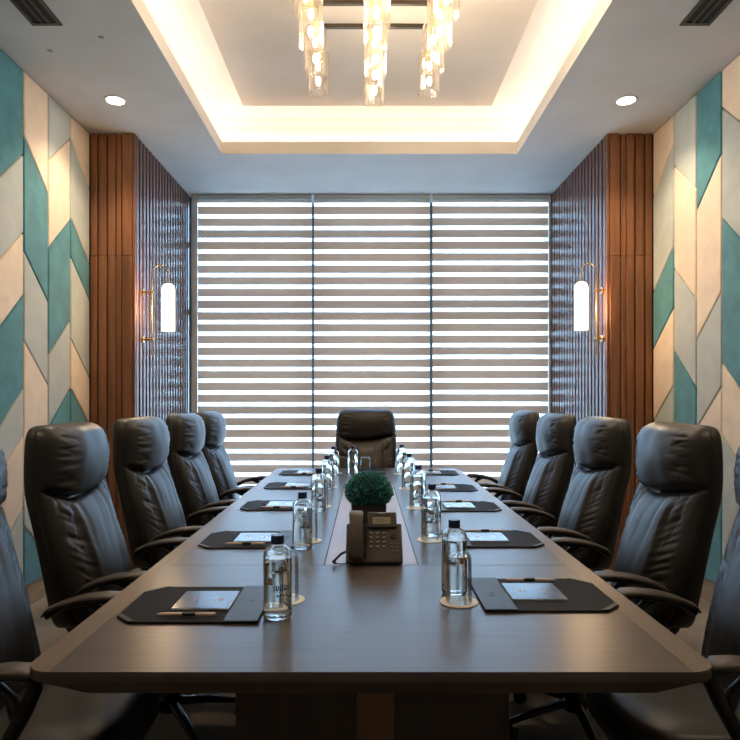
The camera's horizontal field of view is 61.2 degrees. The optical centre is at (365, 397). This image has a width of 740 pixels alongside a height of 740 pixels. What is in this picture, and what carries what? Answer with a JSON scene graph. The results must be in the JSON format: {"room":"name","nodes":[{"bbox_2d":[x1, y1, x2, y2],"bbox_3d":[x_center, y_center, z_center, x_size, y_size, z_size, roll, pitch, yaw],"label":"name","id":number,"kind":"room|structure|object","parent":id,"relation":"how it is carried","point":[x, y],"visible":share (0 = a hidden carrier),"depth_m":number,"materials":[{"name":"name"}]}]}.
{"room":"conference room","nodes":[
{"label":"conference room","id":0,"kind":"room"},
{"bbox_2d":[0,0,739,199],"bbox_3d":[0.042,-2.050,2.640,4.647,0.001,8.080,0,0,0],"label":"ceiling","id":1,"kind":"structure","parent":0,"point":[639,48],"depth_m":4.31,"materials":[{"name":"paint"}]},
{"bbox_2d":[10,0,62,25],"bbox_3d":[-1.748,-2.046,2.900,0.165,0.008,1.060,0,0,0],"label":"ceiling vent","id":2,"kind":"object","parent":1,"relation":"in","point":[36,12],"visible":1,"depth_m":3.32,"materials":[{"name":"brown metal"}]},
{"bbox_2d":[104,95,126,105],"bbox_3d":[-1.724,-2.046,4.300,0.148,0.005,0.148,0,0,0],"label":"recessed light","id":3,"kind":"object","parent":1,"relation":"in","point":[115,100],"visible":1,"depth_m":4.30,"materials":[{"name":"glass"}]},
{"bbox_2d":[197,195,311,496],"bbox_3d":[-1.123,-0.419,6.327,1.153,3.258,0.075,0,0,0],"label":"roller blind","id":4,"kind":"object","parent":1,"relation":"hanging from","point":[255,251],"visible":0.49,"depth_m":6.32,"materials":[{"name":"fabric"}]},
{"bbox_2d":[131,0,611,153],"bbox_3d":[0.030,-2.260,2.900,2.800,0.420,5.020,0,0,0],"label":"light","id":5,"kind":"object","parent":1,"relation":"attached to","point":[556,32],"depth_m":5.25,"materials":[{"name":"paint"}]},
{"bbox_2d":[198,0,537,105],"bbox_3d":[0.013,-2.425,2.900,2.035,0.090,4.400,0,0,0],"label":"ceiling panel","id":6,"kind":"object","parent":5,"relation":"attached to","point":[257,41],"depth_m":4.33,"materials":[{"name":"paint"}]},
{"bbox_2d":[292,0,459,106],"bbox_3d":[0.046,-2.055,3.310,0.781,0.650,0.904,0,0,0],"label":"chandelier","id":7,"kind":"object","parent":6,"relation":"hanging from","point":[315,7],"visible":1,"depth_m":3.46,"materials":[{"name":"clear glass"}]},
{"bbox_2d":[432,195,548,495],"bbox_3d":[1.257,-0.419,6.327,1.170,3.258,0.075,0,0,0],"label":"roller blind","id":8,"kind":"object","parent":1,"relation":"hanging from","point":[490,252],"visible":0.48,"depth_m":6.32,"materials":[{"name":"fabric"}]},
{"bbox_2d":[615,95,637,105],"bbox_3d":[1.790,-2.046,4.300,0.148,0.005,0.148,0,0,0],"label":"recessed light","id":9,"kind":"object","parent":1,"relation":"in","point":[628,99],"visible":1,"depth_m":4.30,"materials":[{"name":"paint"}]},
{"bbox_2d":[679,0,732,25],"bbox_3d":[1.802,-2.046,2.900,0.165,0.008,1.060,0,0,0],"label":"ceiling vent","id":10,"kind":"object","parent":1,"relation":"in","point":[704,13],"visible":1,"depth_m":3.32,"materials":[{"name":"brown metal"}]},
{"bbox_2d":[30,568,710,739],"bbox_3d":[0.042,1.380,2.640,4.647,0.100,8.080,0,0,0],"label":"floor","id":11,"kind":"structure","parent":0,"point":[210,721],"depth_m":2.61,"materials":[{"name":"carpet"}]},
{"bbox_2d":[0,445,160,739],"bbox_3d":[-0.860,0.714,1.726,0.764,1.231,0.628,0,0,0],"label":"office chair","id":12,"kind":"object","parent":11,"relation":"on","point":[30,709],"visible":0.84,"depth_m":1.69,"materials":[{"name":"black leather"}]},
{"bbox_2d":[24,422,235,739],"bbox_3d":[-0.860,0.714,2.504,0.764,1.231,0.628,0,0,-1],"label":"office chair","id":13,"kind":"object","parent":11,"relation":"on","point":[81,546],"visible":0.71,"depth_m":2.31,"materials":[{"name":"black leather"}]},
{"bbox_2d":[113,416,228,570],"bbox_3d":[-0.860,0.714,3.297,0.764,1.231,0.628,0,0,1],"label":"office chair","id":14,"kind":"object","parent":11,"relation":"on","point":[152,510],"visible":0.66,"depth_m":3.08,"materials":[{"name":"black leather"}]},
{"bbox_2d":[166,413,252,534],"bbox_3d":[-0.860,0.714,4.085,0.764,1.231,0.628,0,0,-1],"label":"office chair","id":15,"kind":"object","parent":11,"relation":"on","point":[195,487],"visible":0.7,"depth_m":3.87,"materials":[{"name":"black leather"}]},
{"bbox_2d":[195,411,266,505],"bbox_3d":[-0.860,0.714,4.714,0.764,1.231,0.628,0,0,-1],"label":"office chair","id":16,"kind":"object","parent":11,"relation":"on","point":[216,456],"visible":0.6,"depth_m":4.55,"materials":[{"name":"black leather"}]},
{"bbox_2d":[335,409,396,467],"bbox_3d":[0.006,0.714,5.343,0.628,1.231,0.764,0,0,0],"label":"office chair","id":17,"kind":"object","parent":11,"relation":"on","point":[372,432],"visible":0.55,"depth_m":5.57,"materials":[{"name":"black leather"}]},
{"bbox_2d":[30,468,711,739],"bbox_3d":[0.011,0.955,3.251,1.492,0.750,3.858,0,0,0],"label":"conference table","id":18,"kind":"object","parent":11,"relation":"on","point":[369,652],"visible":0.8,"depth_m":1.61,"materials":[{"name":"brown wood"}]},
{"bbox_2d":[117,586,262,623],"bbox_3d":[-0.468,0.575,1.754,0.380,0.009,0.300,0,0,0],"label":"desk pad","id":19,"kind":"object","parent":18,"relation":"on","point":[247,608],"visible":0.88,"depth_m":1.70,"materials":[{"name":"leather"}]},
{"bbox_2d":[157,612,215,615],"bbox_3d":[-0.472,0.568,1.642,0.156,0.011,0.011,0,0,0],"label":"pen","id":20,"kind":"object","parent":19,"relation":"on","point":[163,613],"visible":1,"depth_m":1.64,"materials":[{"name":"brown wood"}]},
{"bbox_2d":[171,591,239,609],"bbox_3d":[-0.450,0.572,1.769,0.156,0.005,0.152,0,0,0],"label":"notepad","id":21,"kind":"object","parent":19,"relation":"on","point":[191,600],"visible":1,"depth_m":1.76,"materials":[{"name":"paper"}]},
{"bbox_2d":[198,530,292,548],"bbox_3d":[-0.468,0.575,2.550,0.380,0.009,0.300,0,0,0],"label":"desk pad","id":22,"kind":"object","parent":18,"relation":"on","point":[216,540],"visible":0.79,"depth_m":2.52,"materials":[{"name":"leather"}]},
{"bbox_2d":[225,542,264,544],"bbox_3d":[-0.472,0.568,2.438,0.156,0.011,0.011,0,0,0],"label":"pen","id":23,"kind":"object","parent":22,"relation":"on","point":[229,543],"visible":1,"depth_m":2.44,"materials":[{"name":"brown wood"}]},
{"bbox_2d":[233,533,275,541],"bbox_3d":[-0.450,0.572,2.565,0.156,0.005,0.152,0,0,0],"label":"notepad","id":24,"kind":"object","parent":22,"relation":"on","point":[242,537],"visible":0.95,"depth_m":2.55,"materials":[{"name":"paper"}]},
{"bbox_2d":[240,500,310,510],"bbox_3d":[-0.468,0.575,3.360,0.380,0.009,0.300,0,0,0],"label":"desk pad","id":25,"kind":"object","parent":18,"relation":"on","point":[255,505],"visible":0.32,"depth_m":3.31,"materials":[{"name":"leather"}]},
{"bbox_2d":[260,506,289,507],"bbox_3d":[-0.472,0.568,3.248,0.156,0.011,0.011,0,0,0],"label":"pen","id":26,"kind":"object","parent":25,"relation":"on","point":[263,506],"visible":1,"depth_m":3.25,"materials":[{"name":"brown wood"}]},
{"bbox_2d":[266,501,293,506],"bbox_3d":[-0.450,0.572,3.375,0.156,0.005,0.152,0,0,0],"label":"notepad","id":27,"kind":"object","parent":25,"relation":"on","point":[271,503],"visible":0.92,"depth_m":3.37,"materials":[{"name":"paper"}]},
{"bbox_2d":[263,533,291,620],"bbox_3d":[-0.234,0.471,1.655,0.076,0.218,0.076,0,0,0],"label":"water bottle","id":28,"kind":"object","parent":18,"relation":"on","point":[277,557],"visible":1,"depth_m":1.62,"materials":[{"name":"clear glass"}]},
{"bbox_2d":[264,482,310,488],"bbox_3d":[-0.468,0.575,4.110,0.380,0.009,0.300,0,0,0],"label":"desk pad","id":29,"kind":"object","parent":18,"relation":"on","point":[275,485],"visible":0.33,"depth_m":4.06,"materials":[{"name":"leather"}]},
{"bbox_2d":[285,483,310,486],"bbox_3d":[-0.450,0.572,4.125,0.156,0.005,0.152,0,0,0],"label":"notepad","id":30,"kind":"object","parent":29,"relation":"on","point":[287,484],"visible":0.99,"depth_m":4.11,"materials":[{"name":"paper"}]},
{"bbox_2d":[279,470,314,475],"bbox_3d":[-0.468,0.575,4.820,0.380,0.009,0.300,0,0,0],"label":"desk pad","id":31,"kind":"object","parent":18,"relation":"on","point":[286,472],"visible":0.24,"depth_m":4.71,"materials":[{"name":"leather"}]},
{"bbox_2d":[297,470,314,472],"bbox_3d":[-0.450,0.572,4.835,0.156,0.005,0.152,0,0,0],"label":"notepad","id":32,"kind":"object","parent":31,"relation":"on","point":[299,471],"visible":0.94,"depth_m":4.84,"materials":[{"name":"paper"}]},
{"bbox_2d":[292,593,304,604],"bbox_3d":[-0.230,0.579,1.795,0.109,0.002,0.109,0,0,0],"label":"coaster","id":33,"kind":"object","parent":18,"relation":"on","point":[301,598],"visible":0.25,"depth_m":1.78,"materials":[{"name":"paper"}]},
{"bbox_2d":[291,549,298,601],"bbox_3d":[-0.230,0.507,1.795,0.074,0.140,0.074,0,0,0],"label":"drinking glass","id":34,"kind":"object","parent":33,"relation":"on","point":[294,552],"visible":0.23,"depth_m":1.79,"materials":[{"name":"clear glass"}]},
{"bbox_2d":[293,491,311,549],"bbox_3d":[-0.245,0.471,2.410,0.076,0.218,0.076,0,0,-40],"label":"water bottle","id":35,"kind":"object","parent":18,"relation":"on","point":[302,506],"visible":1,"depth_m":2.38,"materials":[{"name":"clear glass"}]},
{"bbox_2d":[311,468,325,511],"bbox_3d":[-0.243,0.471,3.210,0.076,0.218,0.076,0,0,23],"label":"water bottle","id":36,"kind":"object","parent":18,"relation":"on","point":[318,480],"visible":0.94,"depth_m":3.18,"materials":[{"name":"clear glass"}]},
{"bbox_2d":[321,455,332,490],"bbox_3d":[-0.246,0.471,3.940,0.076,0.218,0.076,0,0,-19],"label":"water bottle","id":37,"kind":"object","parent":18,"relation":"on","point":[326,464],"visible":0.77,"depth_m":3.91,"materials":[{"name":"clear glass"}]},
{"bbox_2d":[329,446,338,475],"bbox_3d":[-0.242,0.471,4.690,0.076,0.218,0.076,0,0,31],"label":"water bottle","id":38,"kind":"object","parent":18,"relation":"on","point":[334,454],"visible":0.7,"depth_m":4.66,"materials":[{"name":"clear glass"}]},
{"bbox_2d":[348,446,357,474],"bbox_3d":[-0.100,0.471,4.735,0.076,0.218,0.076,0,0,-29],"label":"water bottle","id":39,"kind":"object","parent":18,"relation":"on","point":[352,453],"visible":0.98,"depth_m":4.70,"materials":[{"name":"clear glass"}]},
{"bbox_2d":[360,456,369,472],"bbox_3d":[-0.005,0.509,4.735,0.074,0.140,0.074,0,0,0],"label":"drinking glass","id":40,"kind":"object","parent":18,"relation":"on","point":[368,457],"visible":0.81,"depth_m":4.72,"materials":[{"name":"clear glass"}]},
{"bbox_2d":[346,467,385,473],"bbox_3d":[0.000,0.575,4.975,0.300,0.009,0.380,0,0,0],"label":"desk pad","id":41,"kind":"object","parent":18,"relation":"on","point":[379,470],"visible":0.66,"depth_m":4.95,"materials":[{"name":"leather"}]},
{"bbox_2d":[332,510,402,565],"bbox_3d":[0.004,0.492,2.210,0.248,0.175,0.144,0,0,0],"label":"desk telephone","id":42,"kind":"object","parent":18,"relation":"on","point":[378,542],"visible":1,"depth_m":2.19,"materials":[{"name":"plastic"}]},
{"bbox_2d":[344,471,393,523],"bbox_3d":[0.013,0.448,2.720,0.228,0.261,0.221,0,0,0],"label":"potted plant","id":43,"kind":"object","parent":18,"relation":"on","point":[370,491],"visible":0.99,"depth_m":2.65,"materials":[{"name":"green plant"}]},
{"bbox_2d":[397,444,405,472],"bbox_3d":[0.276,0.471,4.855,0.076,0.218,0.076,0,0,21],"label":"water bottle","id":44,"kind":"object","parent":18,"relation":"on","point":[401,450],"visible":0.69,"depth_m":4.82,"materials":[{"name":"clear glass"}]},
{"bbox_2d":[403,453,414,486],"bbox_3d":[0.283,0.471,4.085,0.076,0.218,0.076,0,0,17],"label":"water bottle","id":45,"kind":"object","parent":18,"relation":"on","point":[408,461],"visible":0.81,"depth_m":4.05,"materials":[{"name":"clear glass"}]},
{"bbox_2d":[406,506,420,509],"bbox_3d":[0.266,0.579,3.300,0.109,0.002,0.109,0,0,0],"label":"coaster","id":46,"kind":"object","parent":18,"relation":"on","point":[407,507],"visible":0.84,"depth_m":3.27,"materials":[{"name":"wood"}]},
{"bbox_2d":[409,480,422,508],"bbox_3d":[0.266,0.507,3.300,0.074,0.140,0.074,0,0,0],"label":"drinking glass","id":47,"kind":"object","parent":46,"relation":"on","point":[411,482],"visible":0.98,"depth_m":3.29,"materials":[{"name":"clear glass"}]},
{"bbox_2d":[411,465,425,505],"bbox_3d":[0.284,0.471,3.380,0.076,0.218,0.076,0,0,-29],"label":"water bottle","id":48,"kind":"object","parent":18,"relation":"on","point":[418,473],"visible":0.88,"depth_m":3.35,"materials":[{"name":"clear glass"}]},
{"bbox_2d":[417,537,440,542],"bbox_3d":[0.261,0.579,2.553,0.109,0.002,0.109,0,0,0],"label":"coaster","id":49,"kind":"object","parent":18,"relation":"on","point":[419,538],"visible":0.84,"depth_m":2.53,"materials":[{"name":"paper"}]},
{"bbox_2d":[421,504,438,540],"bbox_3d":[0.261,0.507,2.553,0.074,0.140,0.074,0,0,0],"label":"drinking glass","id":50,"kind":"object","parent":49,"relation":"on","point":[423,506],"visible":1,"depth_m":2.54,"materials":[{"name":"clear glass"}]},
{"bbox_2d":[423,483,440,536],"bbox_3d":[0.278,0.471,2.634,0.076,0.218,0.076,0,0,-11],"label":"water bottle","id":51,"kind":"object","parent":18,"relation":"on","point":[431,496],"visible":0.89,"depth_m":2.60,"materials":[{"name":"clear glass"}]},
{"bbox_2d":[425,470,458,475],"bbox_3d":[0.512,0.575,4.820,0.380,0.009,0.300,0,0,0],"label":"desk pad","id":52,"kind":"object","parent":18,"relation":"on","point":[443,472],"visible":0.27,"depth_m":4.75,"materials":[{"name":"leather"}]},
{"bbox_2d":[422,469,439,470],"bbox_3d":[0.516,0.568,4.932,0.156,0.011,0.011,0,0,0],"label":"pen","id":53,"kind":"object","parent":52,"relation":"on","point":[422,469],"visible":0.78,"depth_m":4.93,"materials":[{"name":"gold"}]},
{"bbox_2d":[424,471,440,472],"bbox_3d":[0.494,0.572,4.828,0.156,0.005,0.152,0,0,0],"label":"notepad","id":54,"kind":"object","parent":52,"relation":"on","point":[424,471],"visible":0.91,"depth_m":4.81,"materials":[{"name":"paper"}]},
{"bbox_2d":[426,484,477,491],"bbox_3d":[0.512,0.575,4.020,0.380,0.009,0.300,0,0,0],"label":"desk pad","id":55,"kind":"object","parent":18,"relation":"on","point":[460,487],"visible":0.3,"depth_m":3.92,"materials":[{"name":"leather"}]},
{"bbox_2d":[434,483,454,484],"bbox_3d":[0.516,0.568,4.132,0.156,0.011,0.011,0,0,0],"label":"pen","id":56,"kind":"object","parent":55,"relation":"on","point":[434,483],"visible":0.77,"depth_m":4.13,"materials":[{"name":"brown wood"}]},
{"bbox_2d":[436,485,456,488],"bbox_3d":[0.494,0.572,4.028,0.156,0.005,0.152,0,0,0],"label":"notepad","id":57,"kind":"object","parent":55,"relation":"on","point":[437,486],"visible":0.79,"depth_m":3.98,"materials":[{"name":"paper"}]},
{"bbox_2d":[441,518,466,595],"bbox_3d":[0.263,0.471,1.862,0.076,0.218,0.076,0,0,38],"label":"water bottle","id":58,"kind":"object","parent":18,"relation":"on","point":[453,537],"visible":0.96,"depth_m":1.83,"materials":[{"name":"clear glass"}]},
{"bbox_2d":[440,595,477,607],"bbox_3d":[0.264,0.579,1.777,0.109,0.002,0.109,0,0,0],"label":"coaster","id":59,"kind":"object","parent":18,"relation":"on","point":[443,599],"visible":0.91,"depth_m":1.76,"materials":[{"name":"paper"}]},
{"bbox_2d":[446,550,471,604],"bbox_3d":[0.264,0.507,1.777,0.074,0.140,0.074,0,0,0],"label":"drinking glass","id":60,"kind":"object","parent":59,"relation":"on","point":[450,554],"visible":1,"depth_m":1.77,"materials":[{"name":"clear glass"}]},
{"bbox_2d":[441,501,501,511],"bbox_3d":[0.512,0.575,3.330,0.380,0.009,0.300,0,0,0],"label":"desk pad","id":61,"kind":"object","parent":18,"relation":"on","point":[481,506],"visible":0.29,"depth_m":3.25,"materials":[{"name":"leather"}]},
{"bbox_2d":[442,502,475,507],"bbox_3d":[0.494,0.572,3.338,0.156,0.005,0.152,0,0,0],"label":"notepad","id":62,"kind":"object","parent":61,"relation":"on","point":[446,504],"visible":1,"depth_m":3.31,"materials":[{"name":"paper"}]},
{"bbox_2d":[446,500,472,501],"bbox_3d":[0.516,0.568,3.442,0.156,0.011,0.011,0,0,0],"label":"pen","id":63,"kind":"object","parent":61,"relation":"on","point":[446,500],"visible":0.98,"depth_m":3.44,"materials":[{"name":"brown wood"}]},
{"bbox_2d":[441,530,543,547],"bbox_3d":[0.512,0.575,2.565,0.380,0.009,0.300,0,0,0],"label":"desk pad","id":64,"kind":"object","parent":18,"relation":"on","point":[517,538],"visible":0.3,"depth_m":2.48,"materials":[{"name":"leather"}]},
{"bbox_2d":[468,529,504,531],"bbox_3d":[0.516,0.568,2.677,0.156,0.011,0.011,0,0,0],"label":"pen","id":65,"kind":"object","parent":64,"relation":"on","point":[469,530],"visible":1,"depth_m":2.67,"materials":[{"name":"brown wood"}]},
{"bbox_2d":[466,532,508,541],"bbox_3d":[0.494,0.572,2.573,0.156,0.005,0.152,0,0,0],"label":"notepad","id":66,"kind":"object","parent":64,"relation":"on","point":[472,536],"visible":0.97,"depth_m":2.55,"materials":[{"name":"paper"}]},
{"bbox_2d":[467,578,618,611],"bbox_3d":[0.512,0.575,1.840,0.380,0.009,0.300,0,0,0],"label":"desk pad","id":67,"kind":"object","parent":18,"relation":"on","point":[583,596],"visible":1,"depth_m":1.77,"materials":[{"name":"leather"}]},
{"bbox_2d":[506,578,555,581],"bbox_3d":[0.516,0.568,1.952,0.156,0.011,0.011,0,0,0],"label":"pen","id":68,"kind":"object","parent":67,"relation":"on","point":[507,579],"visible":1,"depth_m":1.95,"materials":[{"name":"brown wood"}]},
{"bbox_2d":[501,583,567,599],"bbox_3d":[0.494,0.572,1.848,0.156,0.005,0.152,0,0,0],"label":"notepad","id":69,"kind":"object","parent":67,"relation":"on","point":[516,591],"visible":1,"depth_m":1.84,"materials":[{"name":"paper"}]},
{"bbox_3d":[-0.233,0.579,2.535,0.109,0.002,0.109,0,0,0],"label":"coaster","id":70,"kind":"object","parent":18,"relation":"on","visible":0},
{"bbox_2d":[312,505,317,541],"bbox_3d":[-0.233,0.507,2.535,0.074,0.140,0.074,0,0,0],"label":"drinking glass","id":71,"kind":"object","parent":70,"relation":"on","point":[314,508],"visible":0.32,"depth_m":2.52,"materials":[{"name":"clear glass"}]},
{"bbox_3d":[0.262,0.579,4.775,0.109,0.002,0.109,0,0,0],"label":"coaster","id":72,"kind":"object","parent":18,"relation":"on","visible":0},
{"bbox_2d":[395,455,404,473],"bbox_3d":[0.262,0.507,4.775,0.074,0.140,0.074,0,0,0],"label":"drinking glass","id":73,"kind":"object","parent":72,"relation":"on","point":[403,456],"visible":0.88,"depth_m":4.76,"materials":[{"name":"clear glass"}]},
{"bbox_3d":[0.264,0.579,4.005,0.109,0.002,0.109,0,0,0],"label":"coaster","id":74,"kind":"object","parent":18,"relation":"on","visible":0},
{"bbox_2d":[401,466,412,488],"bbox_3d":[0.264,0.507,4.005,0.074,0.140,0.074,0,0,0],"label":"drinking glass","id":75,"kind":"object","parent":74,"relation":"on","point":[403,467],"visible":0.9,"depth_m":4.00,"materials":[{"name":"clear glass"}]},
{"bbox_3d":[-0.238,0.579,3.340,0.109,0.002,0.109,0,0,0],"label":"coaster","id":76,"kind":"object","parent":18,"relation":"on","visible":0},
{"bbox_2d":[326,480,327,506],"bbox_3d":[-0.238,0.507,3.340,0.074,0.140,0.074,0,0,0],"label":"drinking glass","id":77,"kind":"object","parent":76,"relation":"on","point":[326,480],"visible":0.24,"depth_m":3.33,"materials":[{"name":"clear glass"}]},
{"bbox_3d":[-0.240,0.579,4.070,0.109,0.002,0.109,0,0,0],"label":"coaster","id":78,"kind":"object","parent":18,"relation":"on","visible":0},
{"bbox_2d":[333,465,334,486],"bbox_3d":[-0.240,0.507,4.070,0.074,0.140,0.074,0,0,0],"label":"drinking glass","id":79,"kind":"object","parent":78,"relation":"on","point":[333,465],"visible":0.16,"depth_m":4.07,"materials":[{"name":"clear glass"}]},
{"bbox_2d":[467,411,539,514],"bbox_3d":[0.912,0.714,4.842,0.764,1.231,0.628,0,0,1],"label":"office chair","id":80,"kind":"object","parent":11,"relation":"on","point":[521,457],"visible":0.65,"depth_m":4.63,"materials":[{"name":"black leather"}]},
{"bbox_2d":[485,413,576,538],"bbox_3d":[0.913,0.714,4.043,0.764,1.231,0.628,0,0,1],"label":"office chair","id":81,"kind":"object","parent":11,"relation":"on","point":[548,483],"visible":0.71,"depth_m":3.84,"materials":[{"name":"black leather"}]},
{"bbox_2d":[510,416,631,571],"bbox_3d":[0.913,0.714,3.266,0.764,1.231,0.628,0,0,-1],"label":"office chair","id":82,"kind":"object","parent":11,"relation":"on","point":[591,510],"visible":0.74,"depth_m":3.06,"materials":[{"name":"black leather"}]},
{"bbox_2d":[509,422,722,739],"bbox_3d":[0.912,0.714,2.492,0.764,1.231,0.628,0,0,1],"label":"office chair","id":83,"kind":"object","parent":11,"relation":"on","point":[666,539],"visible":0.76,"depth_m":2.31,"materials":[{"name":"black leather"}]},
{"bbox_2d":[585,445,739,739],"bbox_3d":[0.913,0.714,1.754,0.764,1.231,0.628,0,0,0],"label":"office chair","id":84,"kind":"object","parent":11,"relation":"on","point":[710,709],"visible":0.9,"depth_m":1.70,"materials":[{"name":"black leather"}]},
{"bbox_3d":[-1.986,-0.360,6.555,0.392,3.380,0.250,0,0,0],"label":"wall","id":85,"kind":"structure","parent":0,"visible":0},
{"bbox_2d":[191,195,197,413],"bbox_3d":[-1.745,-0.360,6.370,0.086,3.380,0.120,0,0,0],"label":"trim","id":86,"kind":"structure","parent":85,"relation":"attached to","point":[194,202],"depth_m":6.31,"materials":[{"name":"metal"}]},
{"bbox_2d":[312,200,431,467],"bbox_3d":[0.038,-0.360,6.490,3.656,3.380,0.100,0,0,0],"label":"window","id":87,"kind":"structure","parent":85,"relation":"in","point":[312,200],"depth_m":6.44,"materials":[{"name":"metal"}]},
{"bbox_2d":[314,195,429,467],"bbox_3d":[0.060,-0.419,6.327,1.171,3.258,0.075,0,0,0],"label":"roller blind","id":88,"kind":"object","parent":87,"relation":"attached to","point":[372,252],"visible":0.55,"depth_m":6.32,"materials":[{"name":"fabric"}]},
{"bbox_3d":[-2.232,-0.720,2.690,0.100,4.100,7.980,0,0,0],"label":"wall","id":89,"kind":"structure","parent":0,"visible":0},
{"bbox_2d":[26,577,45,603],"bbox_3d":[-2.172,1.260,1.770,0.020,0.140,6.140,0,0,0],"label":"baseboard","id":90,"kind":"structure","parent":89,"relation":"attached to","point":[36,589],"depth_m":4.09,"materials":[{"name":"brown wood"}]},
{"bbox_2d":[0,49,88,584],"bbox_3d":[-2.159,-0.430,2.869,0.045,3.236,3.938,0,0,0],"label":"panelling","id":91,"kind":"object","parent":89,"relation":"attached to","point":[44,151],"visible":0.66,"depth_m":4.05,"materials":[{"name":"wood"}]},
{"bbox_2d":[88,133,190,568],"bbox_3d":[-1.986,-0.359,5.628,0.391,3.379,1.583,0,0,0],"label":"pier","id":92,"kind":"object","parent":89,"relation":"attached to","point":[140,216],"visible":0.66,"depth_m":4.86,"materials":[{"name":"brown wood"}]},
{"bbox_2d":[141,264,174,355],"bbox_3d":[-1.661,-0.705,5.010,0.257,0.730,0.104,0,0,0],"label":"wall sconce","id":93,"kind":"object","parent":92,"relation":"attached to","point":[168,290],"visible":1,"depth_m":4.98,"materials":[{"name":"white glass"}]},
{"bbox_3d":[2.315,-0.720,2.690,0.100,4.100,7.980,0,0,0],"label":"wall","id":94,"kind":"structure","parent":0,"visible":0},
{"bbox_2d":[551,133,653,569],"bbox_3d":[2.065,-0.359,5.628,0.398,3.379,1.583,0,0,0],"label":"pier","id":95,"kind":"object","parent":94,"relation":"attached to","point":[602,214],"visible":0.64,"depth_m":4.87,"materials":[{"name":"brown wood"}]},
{"bbox_2d":[574,263,603,354],"bbox_3d":[1.755,-0.703,4.925,0.222,0.725,0.104,0,0,0],"label":"wall sconce","id":96,"kind":"object","parent":95,"relation":"attached to","point":[581,287],"visible":1,"depth_m":4.89,"materials":[{"name":"white glass"}]},
{"bbox_2d":[653,55,739,583],"bbox_3d":[2.243,-0.430,2.869,0.045,3.236,3.938,0,0,0],"label":"panelling","id":97,"kind":"object","parent":94,"relation":"attached to","point":[697,150],"visible":0.75,"depth_m":4.13,"materials":[{"name":"beige fabric"}]},
{"bbox_2d":[701,578,714,601],"bbox_3d":[2.255,1.260,1.770,0.020,0.140,6.140,0,0,0],"label":"baseboard","id":98,"kind":"structure","parent":94,"relation":"attached to","point":[707,591],"depth_m":4.11,"materials":[{"name":"brown wood"}]},
{"bbox_3d":[2.066,-0.360,6.555,0.399,3.380,0.250,0,0,0],"label":"wall","id":99,"kind":"structure","parent":0,"visible":0},
{"bbox_2d":[548,195,550,412],"bbox_3d":[1.854,-0.360,6.370,0.020,3.380,0.120,0,0,0],"label":"trim","id":100,"kind":"structure","parent":99,"relation":"attached to","point":[549,200],"depth_m":6.31,"materials":[{"name":"metal"}]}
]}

